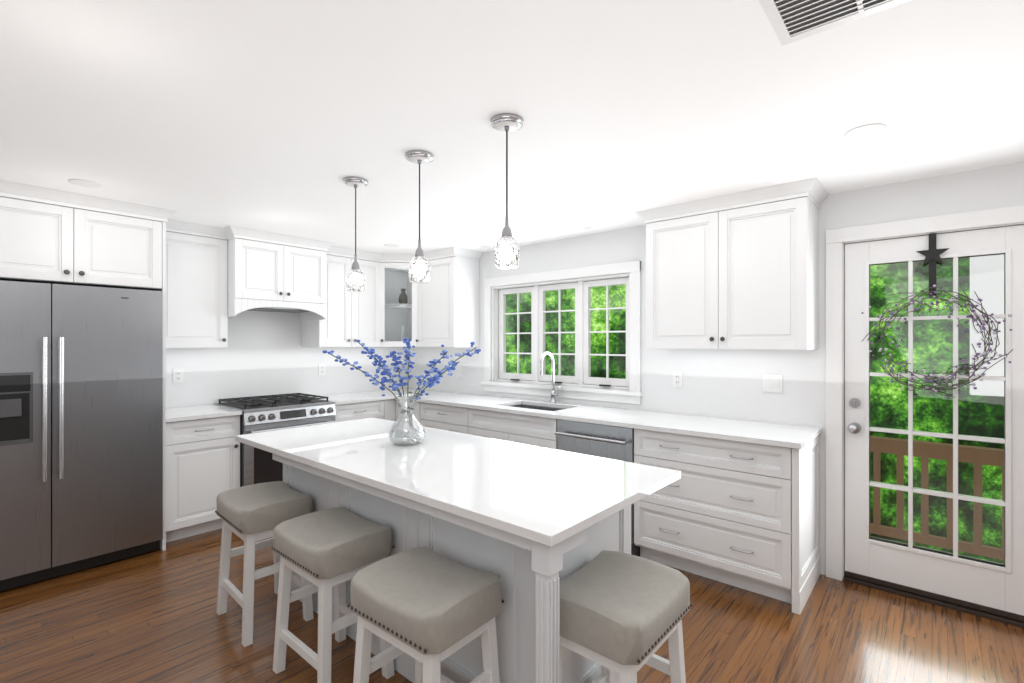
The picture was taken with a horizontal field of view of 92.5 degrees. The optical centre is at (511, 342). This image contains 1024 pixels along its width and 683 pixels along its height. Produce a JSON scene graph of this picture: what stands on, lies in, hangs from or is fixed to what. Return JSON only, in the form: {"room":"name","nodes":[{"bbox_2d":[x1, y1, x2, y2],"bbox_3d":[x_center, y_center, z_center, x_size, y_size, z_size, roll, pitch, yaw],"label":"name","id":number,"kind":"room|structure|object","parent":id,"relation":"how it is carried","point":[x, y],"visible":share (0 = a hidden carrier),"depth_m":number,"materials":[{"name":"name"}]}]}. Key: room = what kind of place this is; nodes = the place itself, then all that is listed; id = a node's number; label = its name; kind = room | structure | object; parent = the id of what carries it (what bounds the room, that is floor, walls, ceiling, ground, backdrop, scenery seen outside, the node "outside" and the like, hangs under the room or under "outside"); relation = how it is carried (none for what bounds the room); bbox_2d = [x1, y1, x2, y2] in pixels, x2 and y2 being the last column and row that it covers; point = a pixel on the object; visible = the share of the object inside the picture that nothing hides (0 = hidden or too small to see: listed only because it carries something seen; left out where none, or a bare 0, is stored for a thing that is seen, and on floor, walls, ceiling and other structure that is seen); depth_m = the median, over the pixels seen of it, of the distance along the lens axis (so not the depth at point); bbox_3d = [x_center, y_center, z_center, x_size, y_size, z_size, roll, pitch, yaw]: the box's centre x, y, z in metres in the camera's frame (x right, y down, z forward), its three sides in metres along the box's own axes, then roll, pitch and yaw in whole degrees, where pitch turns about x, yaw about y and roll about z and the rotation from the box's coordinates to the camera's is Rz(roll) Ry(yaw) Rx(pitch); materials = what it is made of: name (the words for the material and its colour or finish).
{"room":"kitchen","nodes":[
{"label":"kitchen","id":0,"kind":"room"},
{"bbox_2d":[166,311,406,407],"bbox_3d":[-3.371,0.260,3.425,0.160,2.360,6.360,0,0,41],"label":"wall","id":1,"kind":"structure","parent":0,"point":[263,353],"depth_m":4.55,"materials":[{"name":"paint"}]},
{"bbox_2d":[173,369,182,382],"bbox_3d":[-2.741,0.270,4.024,0.008,0.116,0.072,0,0,41],"label":"electrical outlet","id":2,"kind":"object","parent":1,"relation":"attached to","point":[177,375],"visible":1,"depth_m":4.02,"materials":[{"name":"white plastic"}]},
{"bbox_2d":[319,364,325,375],"bbox_3d":[-1.925,0.270,4.971,0.008,0.116,0.072,0,0,41],"label":"electrical outlet","id":3,"kind":"object","parent":1,"relation":"attached to","point":[322,369],"visible":1,"depth_m":4.97,"materials":[{"name":"white plastic"}]},
{"bbox_2d":[0,528,1023,682],"bbox_3d":[-0.533,1.465,1.081,7.520,0.050,6.520,0,0,41],"label":"floor","id":4,"kind":"structure","parent":0,"point":[151,617],"depth_m":2.42,"materials":[{"name":"brown wood"}]},
{"bbox_2d":[0,280,162,590],"bbox_3d":[-2.918,0.542,3.212,0.744,1.795,0.906,0,0,41],"label":"fridge","id":5,"kind":"object","parent":4,"relation":"on","point":[81,427],"visible":1,"depth_m":3.03,"materials":[{"name":"metal"}]},
{"bbox_2d":[166,404,241,542],"bbox_3d":[-2.497,0.983,3.820,0.642,0.914,0.505,0,0,41],"label":"base cabinet","id":6,"kind":"object","parent":4,"relation":"on","point":[202,458],"visible":0.79,"depth_m":3.62,"materials":[{"name":"white wood"}]},
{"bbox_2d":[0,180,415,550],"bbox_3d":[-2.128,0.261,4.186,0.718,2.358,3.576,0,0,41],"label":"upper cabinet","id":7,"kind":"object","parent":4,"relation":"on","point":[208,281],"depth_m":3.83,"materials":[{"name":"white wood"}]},
{"bbox_2d":[215,481,313,646],"bbox_3d":[-1.307,1.114,2.588,0.447,0.651,0.378,0,0,41],"label":"stool","id":8,"kind":"object","parent":4,"relation":"on","point":[249,515],"visible":0.85,"depth_m":2.48,"materials":[{"name":"fabric"}]},
{"bbox_2d":[214,393,335,486],"bbox_3d":[-2.047,0.962,4.277,0.722,0.957,0.766,0,0,41],"label":"gas range","id":9,"kind":"object","parent":4,"relation":"on","point":[270,413],"visible":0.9,"depth_m":3.99,"materials":[{"name":"metal"}]},
{"bbox_2d":[272,507,394,682],"bbox_3d":[-0.781,1.114,2.141,0.430,0.651,0.357,0,0,41],"label":"stool","id":10,"kind":"object","parent":4,"relation":"on","point":[324,552],"visible":1,"depth_m":2.05,"materials":[{"name":"fabric"}]},
{"bbox_2d":[334,400,387,421],"bbox_3d":[-1.662,0.999,4.814,0.606,0.882,0.538,0,0,41],"label":"base cabinet","id":11,"kind":"object","parent":4,"relation":"on","point":[374,408],"depth_m":4.64,"materials":[{"name":"white wood"}]},
{"bbox_2d":[308,392,395,403],"bbox_3d":[-1.617,0.541,4.842,0.637,0.030,0.642,0,0,41],"label":"countertop","id":12,"kind":"structure","parent":11,"relation":"on","point":[352,397],"depth_m":4.74,"materials":[{"name":"white stone"}]},
{"bbox_2d":[388,400,395,420],"bbox_3d":[-1.463,0.999,5.044,0.606,0.882,0.184,0,0,41],"label":"base cabinet","id":13,"kind":"object","parent":4,"relation":"on","point":[391,403],"depth_m":4.89,"materials":[{"name":"white wood"}]},
{"bbox_2d":[396,400,423,425],"bbox_3d":[-0.809,0.999,5.009,0.470,0.882,0.608,0,0,41],"label":"base cabinet","id":14,"kind":"object","parent":4,"relation":"on","point":[418,411],"depth_m":4.70,"materials":[{"name":"white wood"}]},
{"bbox_2d":[347,546,503,682],"bbox_3d":[-0.293,1.114,1.680,0.441,0.651,0.371,0,0,41],"label":"stool","id":15,"kind":"object","parent":4,"relation":"on","point":[427,609],"visible":1,"depth_m":1.61,"materials":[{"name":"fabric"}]},
{"bbox_2d":[249,445,659,682],"bbox_3d":[-0.414,0.998,2.389,2.119,0.884,0.865,0,0,41],"label":"kitchen island","id":16,"kind":"object","parent":4,"relation":"on","point":[528,621],"depth_m":1.83,"materials":[{"name":"white wood"}]},
{"bbox_2d":[235,417,680,548],"bbox_3d":[-0.439,0.541,2.400,2.220,0.030,0.900,0,0,41],"label":"island countertop","id":17,"kind":"structure","parent":16,"relation":"on","point":[541,495],"depth_m":1.98,"materials":[{"name":"white stone"}]},
{"bbox_2d":[322,338,480,444],"bbox_3d":[-0.574,0.248,2.571,0.619,0.554,0.570,0,0,41],"label":"vase","id":18,"kind":"object","parent":17,"relation":"on","point":[406,422],"visible":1,"depth_m":2.56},
{"bbox_2d":[424,404,519,442],"bbox_3d":[-0.408,0.999,4.663,0.710,0.882,0.608,0,0,41],"label":"base cabinet","id":19,"kind":"object","parent":4,"relation":"on","point":[505,426],"depth_m":4.20,"materials":[{"name":"white wood"}]},
{"bbox_2d":[555,419,639,555],"bbox_3d":[0.733,1.001,3.619,0.606,0.878,0.644,0,0,41],"label":"dishwasher","id":20,"kind":"object","parent":4,"relation":"on","point":[607,441],"visible":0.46,"depth_m":3.38,"materials":[{"name":"metal"}]},
{"bbox_2d":[560,550,691,682],"bbox_3d":[0.351,1.114,1.639,0.357,0.651,0.430,0,0,41],"label":"stool","id":21,"kind":"object","parent":4,"relation":"on","point":[622,614],"visible":0.88,"depth_m":1.54,"materials":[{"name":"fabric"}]},
{"bbox_2d":[634,428,819,614],"bbox_3d":[1.353,0.999,3.143,0.941,0.882,0.608,0,0,41],"label":"base cabinet","id":22,"kind":"object","parent":4,"relation":"on","point":[737,504],"depth_m":2.85,"materials":[{"name":"white wood"}]},
{"bbox_2d":[376,388,821,447],"bbox_3d":[0.140,0.541,4.170,4.176,0.030,0.638,0,0,41],"label":"countertop","id":23,"kind":"structure","parent":22,"relation":"on","point":[712,428],"depth_m":3.37,"materials":[{"name":"white stone"}]},
{"bbox_2d":[540,352,560,402],"bbox_3d":[0.329,0.300,4.230,0.110,0.451,0.216,0,0,41],"label":"gooseneck faucet","id":24,"kind":"object","parent":23,"relation":"on","point":[553,395],"visible":1,"depth_m":4.28,"materials":[{"name":"silver metal"}]},
{"bbox_2d":[0,0,1023,253],"bbox_3d":[-0.533,-0.960,1.081,7.520,0.080,6.520,0,0,41],"label":"ceiling","id":25,"kind":"structure","parent":0,"point":[282,116],"depth_m":1.91,"materials":[{"name":"paint"}]},
{"bbox_2d":[68,179,101,187],"bbox_3d":[-2.455,-0.917,2.819,0.152,0.006,0.152,0,0,41],"label":"recessed light","id":26,"kind":"object","parent":25,"relation":"in","point":[85,183],"visible":1,"depth_m":2.81,"materials":[{"name":"white plastic"}]},
{"bbox_2d":[343,176,367,291],"bbox_3d":[-0.884,-0.605,2.771,0.136,0.628,0.136,0,0,41],"label":"pendant light","id":27,"kind":"object","parent":25,"relation":"hanging from","point":[355,278],"visible":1,"depth_m":2.74,"materials":[{"name":"glass"}]},
{"bbox_2d":[384,244,399,246],"bbox_3d":[-1.125,-0.917,4.604,0.152,0.006,0.152,0,0,41],"label":"recessed light","id":28,"kind":"object","parent":25,"relation":"in","point":[392,245],"visible":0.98,"depth_m":4.59,"materials":[{"name":"white plastic"}]},
{"bbox_2d":[405,150,433,283],"bbox_3d":[-0.453,-0.607,2.399,0.136,0.624,0.136,0,0,41],"label":"pendant light","id":29,"kind":"object","parent":25,"relation":"hanging from","point":[419,269],"visible":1,"depth_m":2.37,"materials":[{"name":"glass"}]},
{"bbox_2d":[491,113,522,268],"bbox_3d":[-0.021,-0.615,2.026,0.136,0.608,0.136,0,0,41],"label":"pendant light","id":30,"kind":"object","parent":25,"relation":"hanging from","point":[506,251],"visible":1,"depth_m":1.99,"materials":[{"name":"glass"}]},
{"bbox_2d":[759,0,910,45],"bbox_3d":[0.881,-0.912,1.254,0.405,0.014,0.310,0,0,41],"label":"ceiling vent","id":31,"kind":"object","parent":25,"relation":"in","point":[791,21],"visible":1,"depth_m":1.36,"materials":[{"name":"white metal"}]},
{"bbox_2d":[844,123,886,138],"bbox_3d":[1.531,-0.917,2.126,0.152,0.006,0.152,0,0,41],"label":"recessed light","id":32,"kind":"object","parent":25,"relation":"in","point":[863,131],"visible":1,"depth_m":2.12,"materials":[{"name":"white plastic"}]},
{"bbox_2d":[407,161,1023,574],"bbox_3d":[1.545,0.260,3.488,7.520,2.360,0.160,0,0,41],"label":"wall","id":33,"kind":"structure","parent":0,"point":[721,383],"depth_m":3.35,"materials":[{"name":"paint"}]},
{"bbox_2d":[416,246,482,346],"bbox_3d":[-0.741,-0.439,5.070,0.825,0.958,0.426,0,0,41],"label":"upper cabinet","id":34,"kind":"object","parent":33,"relation":"attached to","point":[447,306],"depth_m":4.88,"materials":[{"name":"white wood"}]},
{"bbox_2d":[481,260,642,403],"bbox_3d":[0.400,-0.083,4.427,1.730,1.125,0.185,0,0,41],"label":"window","id":35,"kind":"structure","parent":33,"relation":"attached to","point":[630,277],"depth_m":4.33,"materials":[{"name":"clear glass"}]},
{"bbox_2d":[673,371,682,386],"bbox_3d":[1.232,0.270,3.646,0.072,0.116,0.008,0,0,41],"label":"outlet","id":36,"kind":"object","parent":33,"relation":"attached to","point":[677,379],"visible":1,"depth_m":3.64,"materials":[{"name":"white plastic"}]},
{"bbox_2d":[635,178,828,349],"bbox_3d":[1.409,-0.440,3.231,1.099,0.959,0.401,0,0,41],"label":"upper cabinet","id":37,"kind":"object","parent":33,"relation":"attached to","point":[739,270],"visible":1,"depth_m":3.05,"materials":[{"name":"white wood"}]},
{"bbox_2d":[763,374,782,392],"bbox_3d":[1.716,0.265,3.228,0.116,0.116,0.009,0,0,41],"label":"light switch","id":38,"kind":"object","parent":33,"relation":"attached to","point":[772,382],"visible":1,"depth_m":3.23,"materials":[{"name":"white plastic"}]},
{"bbox_2d":[826,205,1023,627],"bbox_3d":[2.354,0.372,2.743,1.000,2.135,0.226,0,0,41],"label":"door","id":39,"kind":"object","parent":33,"relation":"attached to","point":[857,553],"visible":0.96,"depth_m":2.77,"materials":[{"name":"white wood"}]},
{"bbox_2d":[861,233,1012,398],"bbox_3d":[2.312,-0.151,2.699,0.626,0.907,0.152,0,0,41],"label":"wreath","id":40,"kind":"object","parent":39,"relation":"hanging from","point":[932,254],"visible":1,"depth_m":2.67,"materials":[{"name":"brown plant"}]},
{"label":"outside","id":41,"kind":"structure","parent":0,"visible":0},
{"bbox_2d":[506,257,1003,563],"bbox_3d":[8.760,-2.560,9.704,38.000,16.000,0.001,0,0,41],"label":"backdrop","id":42,"kind":"structure","parent":41,"point":[945,345],"depth_m":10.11,"materials":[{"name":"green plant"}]},
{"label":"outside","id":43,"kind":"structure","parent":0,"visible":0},
{"bbox_2d":[870,436,1003,559],"bbox_3d":[3.341,1.220,2.968,5.400,0.960,1.380,0,0,41],"label":"deck railing","id":44,"kind":"object","parent":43,"point":[931,448],"depth_m":3.77,"materials":[{"name":"brown wood"}]},
{"bbox_2d":[970,254,1003,395],"bbox_3d":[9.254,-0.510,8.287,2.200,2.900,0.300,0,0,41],"label":"house","id":45,"kind":"structure","parent":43,"point":[998,279],"depth_m":8.74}
]}

